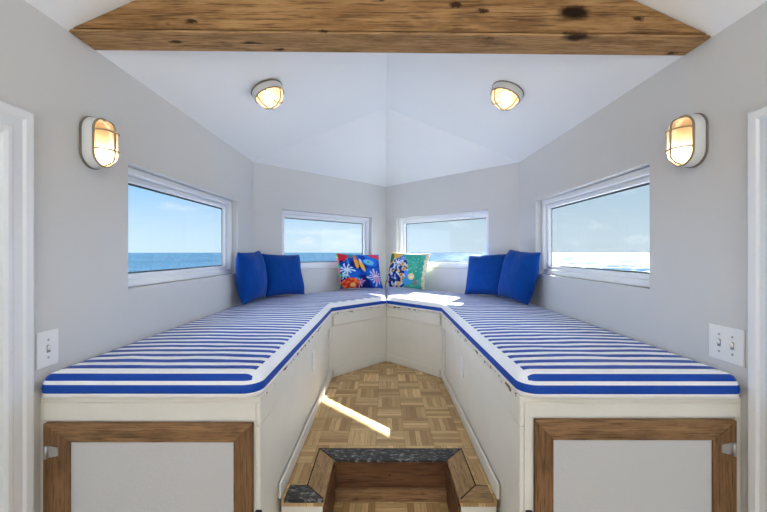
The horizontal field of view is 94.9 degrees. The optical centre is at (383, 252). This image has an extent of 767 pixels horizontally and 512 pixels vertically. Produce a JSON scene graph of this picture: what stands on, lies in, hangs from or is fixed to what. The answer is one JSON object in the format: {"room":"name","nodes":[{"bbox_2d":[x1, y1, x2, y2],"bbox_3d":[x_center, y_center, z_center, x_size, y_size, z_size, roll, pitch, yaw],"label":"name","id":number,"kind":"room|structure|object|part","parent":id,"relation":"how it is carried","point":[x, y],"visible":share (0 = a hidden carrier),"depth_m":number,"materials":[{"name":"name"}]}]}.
{"room":"boat cabin","nodes":[
{"label":"boat cabin","id":0,"kind":"room"},
{"bbox_2d":[0,0,252,511],"bbox_3d":[-1.226,0.282,-0.235,0.120,2.196,6.724,0,0,0],"label":"wall","id":1,"kind":"structure","parent":0,"point":[81,289],"depth_m":1.42,"materials":[{"name":"paint"}]},
{"bbox_2d":[0,100,33,511],"bbox_3d":[-1.153,0.463,0.627,0.022,1.833,1.050,0,0,0],"label":"trim","id":2,"kind":"structure","parent":1,"relation":"attached to","point":[16,124],"depth_m":1.10,"materials":[{"name":"white paint"}]},
{"bbox_2d":[36,328,57,369],"bbox_3d":[-1.152,0.332,1.214,0.020,0.124,0.078,0,0,0],"label":"light switch","id":3,"kind":"object","parent":1,"relation":"attached to","point":[46,341],"visible":1,"depth_m":1.21,"materials":[{"name":"white plastic"}]},
{"bbox_2d":[79,116,119,169],"bbox_3d":[-1.114,-0.435,1.403,0.094,0.208,0.124,0,0,0],"label":"lamp","id":4,"kind":"object","parent":1,"relation":"attached to","point":[97,136],"visible":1,"depth_m":1.38,"materials":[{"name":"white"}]},
{"bbox_3d":[-1.110,-0.389,1.402,0.058,0.066,0.060,0,0,0],"label":"bulb","id":5,"kind":"part","parent":4,"relation":"part of","materials":[{"name":"white glass"}]},
{"bbox_2d":[128,167,231,286],"bbox_3d":[-1.237,-0.120,2.202,0.064,0.572,1.198,0,0,0],"label":"window","id":6,"kind":"structure","parent":1,"relation":"in","point":[136,178],"depth_m":2.16,"materials":[{"name":"white plastic"}]},
{"bbox_2d":[253,162,385,297],"bbox_3d":[-0.607,0.289,3.760,1.674,2.182,0.120,0,0,-45],"label":"wall","id":7,"kind":"structure","parent":0,"point":[276,189],"depth_m":3.57,"materials":[{"name":"paint"}]},
{"bbox_2d":[282,210,368,268],"bbox_3d":[-0.600,-0.120,3.791,1.163,0.572,0.064,0,0,-45],"label":"window","id":8,"kind":"structure","parent":7,"relation":"in","point":[286,214],"depth_m":3.76,"materials":[{"name":"white plastic"}]},
{"bbox_2d":[281,361,496,506],"bbox_3d":[0.024,1.015,2.333,0.874,0.030,1.815,0,0,0],"label":"floor","id":9,"kind":"structure","parent":0,"point":[385,404],"depth_m":2.10,"materials":[{"name":"wood parquet"}]},
{"bbox_2d":[284,485,323,502],"bbox_3d":[-0.322,1.004,1.463,0.163,0.015,0.091,0,0,0],"label":"trim","id":10,"kind":"structure","parent":9,"relation":"on","point":[295,493],"depth_m":1.44,"materials":[{"name":"grey stone"}]},
{"bbox_2d":[308,449,333,501],"bbox_3d":[-0.281,1.004,1.605,0.087,0.015,0.363,0,0,0],"label":"trim","id":11,"kind":"structure","parent":9,"relation":"on","point":[322,470],"depth_m":1.58,"materials":[{"name":"brown wood"}]},
{"bbox_2d":[330,305,385,380],"bbox_3d":[-0.296,0.759,3.447,1.670,0.541,0.760,0,0,-45],"label":"bench","id":12,"kind":"object","parent":9,"relation":"on","point":[358,336],"visible":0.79,"depth_m":3.01,"materials":[{"name":"paint"}]},
{"bbox_3d":[-0.190,0.549,3.032,0.010,0.080,0.605,0,0,44],"label":"frame","id":13,"kind":"part","parent":12,"relation":"part of","materials":[{"name":"paint"}]},
{"bbox_3d":[-0.189,0.969,3.031,0.013,0.061,0.605,0,0,44],"label":"baseboard","id":14,"kind":"part","parent":12,"relation":"part of","materials":[{"name":"paint"}]},
{"bbox_2d":[321,449,459,461],"bbox_3d":[0.035,1.004,1.741,0.713,0.015,0.098,0,0,0],"label":"trim","id":15,"kind":"structure","parent":9,"relation":"on","point":[338,455],"depth_m":1.73,"materials":[{"name":"grey stone"}]},
{"bbox_2d":[307,448,493,498],"bbox_3d":[0.022,1.000,1.610,0.850,0.003,0.370,0,0,0],"label":"trim","id":16,"kind":"structure","parent":9,"relation":"on","point":[319,448],"depth_m":1.77,"materials":[{"name":"black"}]},
{"bbox_2d":[386,302,442,379],"bbox_3d":[0.349,0.759,3.445,0.760,0.541,1.670,0,0,-45],"label":"bench","id":17,"kind":"object","parent":9,"relation":"on","point":[413,337],"visible":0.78,"depth_m":3.01,"materials":[{"name":"paint"}]},
{"bbox_3d":[0.241,0.969,3.030,0.013,0.061,0.605,0,0,-44],"label":"baseboard","id":18,"kind":"part","parent":17,"relation":"part of","materials":[{"name":"paint"}]},
{"bbox_3d":[0.242,0.549,3.031,0.010,0.080,0.605,0,0,-44],"label":"frame","id":19,"kind":"part","parent":17,"relation":"part of","materials":[{"name":"paint"}]},
{"bbox_2d":[448,450,474,501],"bbox_3d":[0.350,1.004,1.604,0.087,0.015,0.363,0,0,0],"label":"trim","id":20,"kind":"structure","parent":9,"relation":"on","point":[463,482],"depth_m":1.58,"materials":[{"name":"brown wood"}]},
{"bbox_2d":[460,486,493,502],"bbox_3d":[0.378,1.004,1.462,0.139,0.015,0.091,0,0,0],"label":"trim","id":21,"kind":"structure","parent":9,"relation":"on","point":[478,494],"depth_m":1.44,"materials":[{"name":"brown wood"}]},
{"bbox_2d":[25,0,766,186],"bbox_3d":[0.020,-1.067,0.354,2.368,0.553,7.908,0,0,0],"label":"ceiling","id":22,"kind":"structure","parent":0,"point":[381,119],"depth_m":2.36,"materials":[{"name":"paint"}]},
{"bbox_2d":[251,79,283,109],"bbox_3d":[-0.714,-0.967,2.172,0.194,0.160,0.198,0,0,0],"label":"lamp","id":23,"kind":"object","parent":22,"relation":"attached to","point":[269,91],"visible":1,"depth_m":2.14,"materials":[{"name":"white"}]},
{"bbox_3d":[-0.704,-0.960,2.164,0.060,0.058,0.066,-24,0,22],"label":"bulb","id":24,"kind":"part","parent":23,"relation":"part of","materials":[{"name":"white glass"}]},
{"bbox_2d":[69,0,710,55],"bbox_3d":[0.022,-0.908,1.349,2.360,0.246,0.123,0,0,0],"label":"ceiling beam","id":25,"kind":"structure","parent":22,"relation":"attached to","point":[570,27],"depth_m":1.29,"materials":[{"name":"brown wood"}]},
{"bbox_2d":[491,80,523,110],"bbox_3d":[0.761,-0.959,2.168,0.194,0.161,0.198,0,0,0],"label":"lamp","id":26,"kind":"object","parent":22,"relation":"attached to","point":[507,93],"visible":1,"depth_m":2.14,"materials":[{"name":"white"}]},
{"bbox_3d":[0.751,-0.952,2.161,0.060,0.058,0.066,25,0,-22],"label":"bulb","id":27,"kind":"part","parent":26,"relation":"part of","materials":[{"name":"white glass"}]},
{"bbox_2d":[386,162,519,297],"bbox_3d":[0.662,0.289,3.757,0.120,2.182,1.674,0,0,-45],"label":"wall","id":28,"kind":"structure","parent":0,"point":[496,189],"depth_m":3.57,"materials":[{"name":"paint"}]},
{"bbox_2d":[399,210,488,268],"bbox_3d":[0.629,-0.120,3.813,0.064,0.572,1.190,0,0,-45],"label":"window","id":29,"kind":"structure","parent":28,"relation":"in","point":[403,222],"depth_m":3.78,"materials":[{"name":"white plastic"}]},
{"bbox_2d":[520,1,766,511],"bbox_3d":[1.262,0.289,-0.241,0.120,2.182,6.724,0,0,0],"label":"wall","id":30,"kind":"structure","parent":0,"point":[699,214],"depth_m":1.45,"materials":[{"name":"paint"}]},
{"bbox_2d":[542,166,649,286],"bbox_3d":[1.285,-0.120,2.196,0.064,0.572,1.198,0,0,0],"label":"window","id":31,"kind":"structure","parent":30,"relation":"in","point":[639,178],"depth_m":2.15,"materials":[{"name":"white plastic"}]},
{"bbox_2d":[665,113,708,167],"bbox_3d":[1.158,-0.432,1.365,0.094,0.208,0.124,0,0,0],"label":"lamp","id":32,"kind":"object","parent":30,"relation":"attached to","point":[689,134],"visible":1,"depth_m":1.34,"materials":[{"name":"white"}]},
{"bbox_3d":[1.154,-0.386,1.365,0.058,0.066,0.060,0,0,0],"label":"bulb","id":33,"kind":"part","parent":32,"relation":"part of","materials":[{"name":"white glass"}]},
{"bbox_2d":[709,323,744,366],"bbox_3d":[1.195,0.322,1.235,0.020,0.124,0.128,0,0,0],"label":"light switch","id":34,"kind":"object","parent":30,"relation":"attached to","point":[727,344],"visible":1,"depth_m":1.23,"materials":[{"name":"white plastic"}]},
{"bbox_2d":[748,106,766,511],"bbox_3d":[1.193,0.463,0.622,0.022,1.833,1.050,0,0,0],"label":"trim","id":35,"kind":"structure","parent":30,"relation":"attached to","point":[757,119],"depth_m":1.12,"materials":[{"name":"white paint"}]},
{"bbox_3d":[0.018,1.400,-0.606,2.368,0.040,5.988,0,0,0],"label":"floor","id":36,"kind":"structure","parent":0,"visible":0},
{"bbox_2d":[40,314,331,511],"bbox_3d":[-0.783,0.934,2.146,0.752,0.890,1.960,0,0,0],"label":"base cabinet","id":37,"kind":"object","parent":36,"relation":"on","point":[97,454],"visible":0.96,"depth_m":1.19,"materials":[{"name":"paint"}]},
{"bbox_3d":[-0.797,0.944,1.194,0.729,0.870,0.008,0,0,0],"label":"frame","id":38,"kind":"part","parent":37,"relation":"part of","materials":[{"name":"paint"}]},
{"bbox_3d":[-0.791,0.606,1.187,0.699,0.062,0.019,0,0,0],"label":"rail","id":39,"kind":"part","parent":37,"relation":"part of","materials":[{"name":"brown wood"}]},
{"bbox_3d":[-0.778,0.921,1.190,0.559,0.576,0.009,0,0,0],"label":"door","id":40,"kind":"part","parent":37,"relation":"part of","materials":[{"name":"paint"}]},
{"bbox_2d":[41,286,385,397],"bbox_3d":[-0.566,0.443,2.735,1.179,0.090,3.135,0,0,0],"label":"seat cushion","id":41,"kind":"object","parent":37,"relation":"on","point":[238,351],"visible":0.98,"depth_m":1.37,"materials":[{"name":"blue fabric"}]},
{"bbox_2d":[235,251,266,304],"bbox_3d":[-1.057,0.192,2.826,0.191,0.412,0.404,0,0,12],"label":"throw pillow","id":42,"kind":"object","parent":41,"relation":"on","point":[250,268],"visible":1,"depth_m":2.69,"materials":[{"name":"blue fabric"}]},
{"bbox_2d":[261,253,304,296],"bbox_3d":[-0.914,0.203,3.208,0.208,0.388,0.421,0,0,41],"label":"throw pillow","id":43,"kind":"object","parent":41,"relation":"on","point":[284,274],"visible":0.96,"depth_m":3.12,"materials":[{"name":"blue fabric"}]},
{"bbox_2d":[335,253,382,288],"bbox_3d":[-0.260,0.204,3.812,0.521,0.387,0.196,0,0,-25],"label":"printed pillow","id":44,"kind":"object","parent":41,"relation":"on","point":[354,271],"visible":1,"depth_m":3.76,"materials":[{"name":"fabric"}]},
{"bbox_3d":[-0.423,0.944,1.994,0.016,0.870,1.611,0,0,0],"label":"aisle frame","id":45,"kind":"part","parent":37,"relation":"part of","materials":[{"name":"paint"}]},
{"bbox_3d":[-0.419,0.969,2.112,0.011,0.061,1.377,0,0,0],"label":"baseboard","id":46,"kind":"part","parent":37,"relation":"part of","materials":[{"name":"paint"}]},
{"bbox_2d":[312,350,314,371],"bbox_3d":[-0.426,0.660,2.148,0.008,0.116,0.072,0,0,0],"label":"outlet cover","id":47,"kind":"object","parent":37,"relation":"attached to","point":[313,353],"visible":0.9,"depth_m":2.13,"materials":[{"name":"white plastic"}]},
{"bbox_2d":[282,506,322,511],"bbox_3d":[-0.331,1.205,1.441,0.167,0.350,0.022,0,0,0],"label":"trim","id":48,"kind":"structure","parent":36,"relation":"on","point":[284,508],"depth_m":1.43,"materials":[{"name":"paint"}]},
{"bbox_2d":[324,462,459,511],"bbox_3d":[0.034,1.196,1.561,0.556,0.367,0.313,0,0,0],"label":"stair step","id":49,"kind":"structure","parent":36,"relation":"on","point":[353,486],"depth_m":1.68,"materials":[{"name":"wood"}]},
{"bbox_2d":[460,506,495,511],"bbox_3d":[0.388,1.205,1.439,0.143,0.350,0.022,0,0,0],"label":"trim","id":50,"kind":"structure","parent":36,"relation":"on","point":[462,509],"depth_m":1.43,"materials":[{"name":"paint"}]},
{"bbox_2d":[442,314,740,511],"bbox_3d":[0.834,0.934,2.142,0.746,0.890,1.960,0,0,0],"label":"base cabinet","id":51,"kind":"object","parent":36,"relation":"on","point":[534,454],"visible":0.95,"depth_m":1.18,"materials":[{"name":"paint"}]},
{"bbox_2d":[460,355,463,377],"bbox_3d":[0.474,0.688,2.124,0.008,0.116,0.072,0,0,0],"label":"outlet cover","id":52,"kind":"object","parent":51,"relation":"attached to","point":[461,357],"visible":1,"depth_m":2.10,"materials":[{"name":"white plastic"}]},
{"bbox_3d":[0.466,0.969,2.111,0.011,0.061,1.377,0,0,0],"label":"baseboard","id":53,"kind":"part","parent":51,"relation":"part of","materials":[{"name":"paint"}]},
{"bbox_3d":[0.469,0.944,1.992,0.016,0.870,1.611,0,0,0],"label":"aisle frame","id":54,"kind":"part","parent":51,"relation":"part of","materials":[{"name":"paint"}]},
{"bbox_2d":[386,287,739,398],"bbox_3d":[0.616,0.443,2.732,1.179,0.090,3.135,0,0,0],"label":"seat cushion","id":55,"kind":"object","parent":51,"relation":"on","point":[539,352],"visible":0.98,"depth_m":1.39,"materials":[{"name":"blue fabric"}]},
{"bbox_2d":[385,252,429,289],"bbox_3d":[0.262,0.195,3.840,0.474,0.405,0.210,0,0,19],"label":"printed pillow","id":56,"kind":"object","parent":55,"relation":"on","point":[407,270],"visible":1,"depth_m":3.79,"materials":[{"name":"fabric"}]},
{"bbox_2d":[465,254,505,295],"bbox_3d":[0.947,0.203,3.217,0.212,0.389,0.437,0,0,-41],"label":"throw pillow","id":57,"kind":"object","parent":55,"relation":"on","point":[484,271],"visible":0.84,"depth_m":3.15,"materials":[{"name":"blue fabric"}]},
{"bbox_2d":[498,250,540,304],"bbox_3d":[1.074,0.186,2.817,0.211,0.423,0.413,0,0,-13],"label":"throw pillow","id":58,"kind":"object","parent":55,"relation":"on","point":[520,270],"visible":1,"depth_m":2.69,"materials":[{"name":"blue fabric"}]},
{"bbox_3d":[0.840,0.944,1.190,0.729,0.870,0.008,0,0,0],"label":"frame","id":59,"kind":"part","parent":51,"relation":"part of","materials":[{"name":"paint"}]},
{"bbox_3d":[0.835,0.916,1.187,0.541,0.585,0.009,0,0,0],"label":"door","id":60,"kind":"part","parent":51,"relation":"part of","materials":[{"name":"paint"}]},
{"bbox_3d":[0.844,0.595,1.184,0.669,0.066,0.019,0,0,0],"label":"rail","id":61,"kind":"part","parent":51,"relation":"part of","materials":[{"name":"brown wood"}]},
{"label":"outside","id":62,"kind":"structure","parent":0,"visible":0},
{"bbox_2d":[128,253,649,271],"bbox_3d":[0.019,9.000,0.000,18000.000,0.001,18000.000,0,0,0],"label":"sea","id":63,"kind":"structure","parent":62,"point":[640,262],"depth_m":439.83,"materials":[{"name":"liquid"}]}
]}

